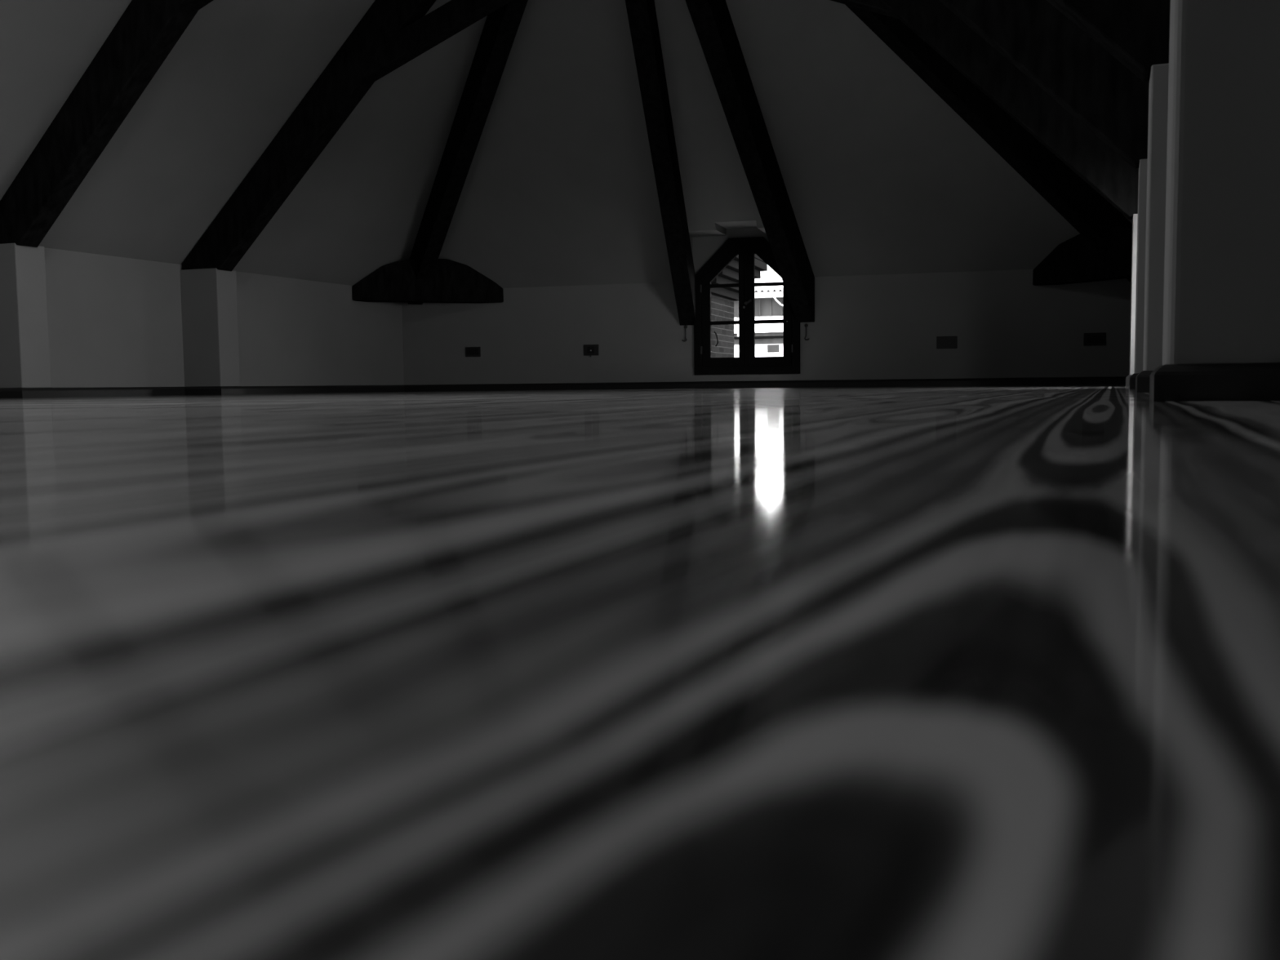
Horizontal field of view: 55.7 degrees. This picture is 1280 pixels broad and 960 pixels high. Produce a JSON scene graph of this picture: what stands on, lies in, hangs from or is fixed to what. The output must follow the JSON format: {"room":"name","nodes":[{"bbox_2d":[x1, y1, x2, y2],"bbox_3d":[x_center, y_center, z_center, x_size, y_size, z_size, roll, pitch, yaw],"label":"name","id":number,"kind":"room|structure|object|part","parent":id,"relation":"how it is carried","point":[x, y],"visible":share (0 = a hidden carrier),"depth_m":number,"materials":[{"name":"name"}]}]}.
{"room":"attic room","nodes":[
{"label":"attic room","id":0,"kind":"room"},
{"bbox_2d":[0,243,404,387],"bbox_3d":[-4.153,-0.708,4.788,0.592,0.860,12.387,1,5,21],"label":"wall","id":1,"kind":"structure","parent":0,"point":[68,318],"depth_m":7.72,"materials":[{"name":"white paint"}]},
{"bbox_2d":[0,385,404,398],"bbox_3d":[-4.056,-0.310,4.621,0.309,0.058,12.087,1,5,21],"label":"baseboard","id":2,"kind":"structure","parent":1,"relation":"attached to","point":[5,393],"depth_m":7.74,"materials":[{"name":"black paint"}]},
{"bbox_2d":[0,0,1149,247],"bbox_3d":[-0.735,-2.639,5.219,5.960,2.941,0.198,1,5,21],"label":"roof beam","id":3,"kind":"structure","parent":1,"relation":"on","point":[1106,97],"depth_m":5.86,"materials":[{"name":"black wood"}]},
{"bbox_2d":[182,0,1138,271],"bbox_3d":[-0.185,-2.756,6.626,5.960,2.941,0.208,1,5,21],"label":"roof beam","id":4,"kind":"structure","parent":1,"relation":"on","point":[391,33],"depth_m":7.08,"materials":[{"name":"black wood"}]},
{"bbox_2d":[0,0,1132,288],"bbox_3d":[-1.345,-2.587,3.654,6.175,3.000,12.808,1,5,21],"label":"ceiling","id":5,"kind":"structure","parent":0,"point":[880,174],"depth_m":8.24,"materials":[{"name":"white paint"}]},
{"bbox_2d":[408,0,528,304],"bbox_3d":[-1.093,-2.724,8.347,0.125,2.786,3.426,-3,5,-27],"label":"rafter","id":6,"kind":"object","parent":5,"relation":"attached to","point":[500,28],"visible":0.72,"depth_m":8.58,"materials":[{"name":"black wood"}]},
{"bbox_2d":[625,0,696,325],"bbox_3d":[0.102,-2.586,8.152,0.138,2.946,2.637,0,5,12],"label":"rafter","id":7,"kind":"object","parent":5,"relation":"attached to","point":[642,14],"visible":1,"depth_m":8.37,"materials":[{"name":"black wood"}]},
{"bbox_2d":[685,0,814,322],"bbox_3d":[0.632,-2.579,7.997,0.137,2.946,2.699,2,5,28],"label":"rafter","id":8,"kind":"object","parent":5,"relation":"attached to","point":[712,20],"visible":1,"depth_m":8.23,"materials":[{"name":"black wood"}]},
{"bbox_2d":[844,4,1132,281],"bbox_3d":[1.750,-2.689,7.500,3.738,2.786,0.125,-3,5,-25],"label":"rafter","id":9,"kind":"object","parent":5,"relation":"attached to","point":[1084,208],"visible":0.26,"depth_m":7.79,"materials":[{"name":"black wood"}]},
{"bbox_2d":[0,384,1279,959],"bbox_3d":[-1.302,-0.198,3.884,6.950,0.121,13.300,1,5,21],"label":"floor","id":10,"kind":"structure","parent":0,"point":[973,672],"depth_m":0.14,"materials":[{"name":"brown wood"}]},
{"bbox_2d":[401,227,1131,385],"bbox_3d":[0.904,-1.352,9.526,6.603,1.290,0.260,1,5,16],"label":"wall","id":11,"kind":"structure","parent":0,"point":[882,326],"depth_m":9.24,"materials":[{"name":"white paint"}]},
{"bbox_2d":[351,257,503,303],"bbox_3d":[-1.722,-1.616,9.814,1.220,0.345,0.140,-2,5,-20],"label":"beam support","id":12,"kind":"object","parent":11,"relation":"attached to","point":[451,282],"visible":0.97,"depth_m":9.76,"materials":[{"name":"black wood"}]},
{"bbox_2d":[465,346,480,356],"bbox_3d":[-1.392,-1.067,10.079,0.135,0.082,0.016,1,5,16],"label":"wall socket","id":13,"kind":"object","parent":11,"relation":"attached to","point":[469,351],"visible":1,"depth_m":10.07,"materials":[{"name":"grey plastic"}]},
{"bbox_2d":[583,344,599,356],"bbox_3d":[-0.397,-1.045,9.785,0.128,0.100,0.023,1,5,16],"label":"wall socket","id":14,"kind":"object","parent":11,"relation":"attached to","point":[588,349],"visible":1,"depth_m":9.78,"materials":[{"name":"grey plastic"}]},
{"bbox_2d":[681,325,687,342],"bbox_3d":[0.352,-1.156,9.555,0.042,0.130,0.026,1,5,16],"label":"wall hook","id":15,"kind":"object","parent":11,"relation":"attached to","point":[685,326],"visible":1,"depth_m":9.55,"materials":[{"name":"grey metal"}]},
{"bbox_2d":[693,236,799,374],"bbox_3d":[0.828,-1.349,9.406,0.835,1.053,0.113,1,5,16],"label":"window","id":16,"kind":"structure","parent":11,"relation":"in","point":[747,363],"depth_m":9.40,"materials":[{"name":"black wood"}]},
{"bbox_3d":[0.661,-1.350,9.466,0.354,0.936,0.040,1,5,16],"label":"sash","id":17,"kind":"part","parent":16,"relation":"part of","materials":[{"name":"black"}]},
{"bbox_3d":[1.002,-1.346,9.366,0.354,0.936,0.040,1,5,16],"label":"sash","id":18,"kind":"part","parent":16,"relation":"part of","materials":[{"name":"black"}]},
{"bbox_2d":[404,376,1126,391],"bbox_3d":[0.872,-0.744,9.440,6.003,0.058,0.017,1,5,16],"label":"baseboard","id":19,"kind":"structure","parent":11,"relation":"attached to","point":[1109,380],"depth_m":9.37,"materials":[{"name":"black paint"}]},
{"bbox_2d":[804,323,809,340],"bbox_3d":[1.281,-1.135,9.285,0.043,0.130,0.026,1,5,16],"label":"wall hook","id":20,"kind":"object","parent":11,"relation":"attached to","point":[806,325],"visible":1,"depth_m":9.28,"materials":[{"name":"grey metal"}]},
{"bbox_2d":[936,336,957,348],"bbox_3d":[2.284,-1.024,9.008,0.150,0.091,0.010,1,5,16],"label":"wall socket","id":21,"kind":"object","parent":11,"relation":"attached to","point":[942,342],"visible":1,"depth_m":9.00,"materials":[{"name":"grey plastic"}]},
{"bbox_2d":[1032,226,1132,285],"bbox_3d":[3.213,-1.555,8.336,0.140,0.345,1.151,-3,5,-31],"label":"beam support","id":22,"kind":"object","parent":11,"relation":"attached to","point":[1075,260],"visible":0.52,"depth_m":8.41,"materials":[{"name":"black wood"}]},
{"bbox_2d":[1083,332,1106,346],"bbox_3d":[3.275,-1.014,8.716,0.150,0.091,0.016,1,5,16],"label":"wall socket","id":23,"kind":"object","parent":11,"relation":"attached to","point":[1089,339],"visible":1,"depth_m":8.71,"materials":[{"name":"grey plastic"}]},
{"bbox_2d":[1128,0,1279,374],"bbox_3d":[1.389,-0.832,2.827,0.361,1.290,12.787,1,5,21],"label":"wall","id":24,"kind":"structure","parent":0,"point":[1205,289],"depth_m":1.75,"materials":[{"name":"white paint"}]},
{"bbox_2d":[1124,362,1279,401],"bbox_3d":[1.323,-0.228,2.808,0.308,0.058,12.610,1,5,21],"label":"baseboard","id":25,"kind":"structure","parent":24,"relation":"attached to","point":[1211,381],"depth_m":1.76,"materials":[{"name":"black paint"}]},
{"label":"outside","id":26,"kind":"structure","parent":0,"visible":0},
{"bbox_3d":[7.342,5.967,19.162,120.000,0.602,130.000,1,5,21],"label":"ground","id":27,"kind":"structure","parent":26,"visible":0},
{"bbox_2d":[711,253,767,357],"bbox_3d":[0.181,1.914,11.018,2.047,9.520,1.500,1,5,21],"label":"building","id":28,"kind":"structure","parent":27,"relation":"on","point":[722,299],"depth_m":10.39,"materials":[{"name":"black brick"}]},
{"bbox_2d":[733,265,782,357],"bbox_3d":[5.053,-4.605,47.004,15.014,16.776,10.376,1,5,21],"label":"house","id":29,"kind":"structure","parent":27,"relation":"on","point":[768,336],"depth_m":42.81,"materials":[{"name":"white paint"}]},
{"bbox_3d":[3.345,-5.016,42.815,14.600,0.044,0.520,1,5,21],"label":"cornice","id":30,"kind":"part","parent":29,"relation":"part of","materials":[{"name":"black brick"}]},
{"bbox_3d":[3.326,-5.105,42.761,14.600,0.116,0.620,1,5,21],"label":"cornice","id":31,"kind":"part","parent":29,"relation":"part of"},
{"bbox_3d":[4.677,-4.616,42.535,0.320,0.208,0.025,1,5,21],"label":"pane","id":32,"kind":"part","parent":29,"relation":"part of","materials":[{"name":"grey glass"}]}
]}

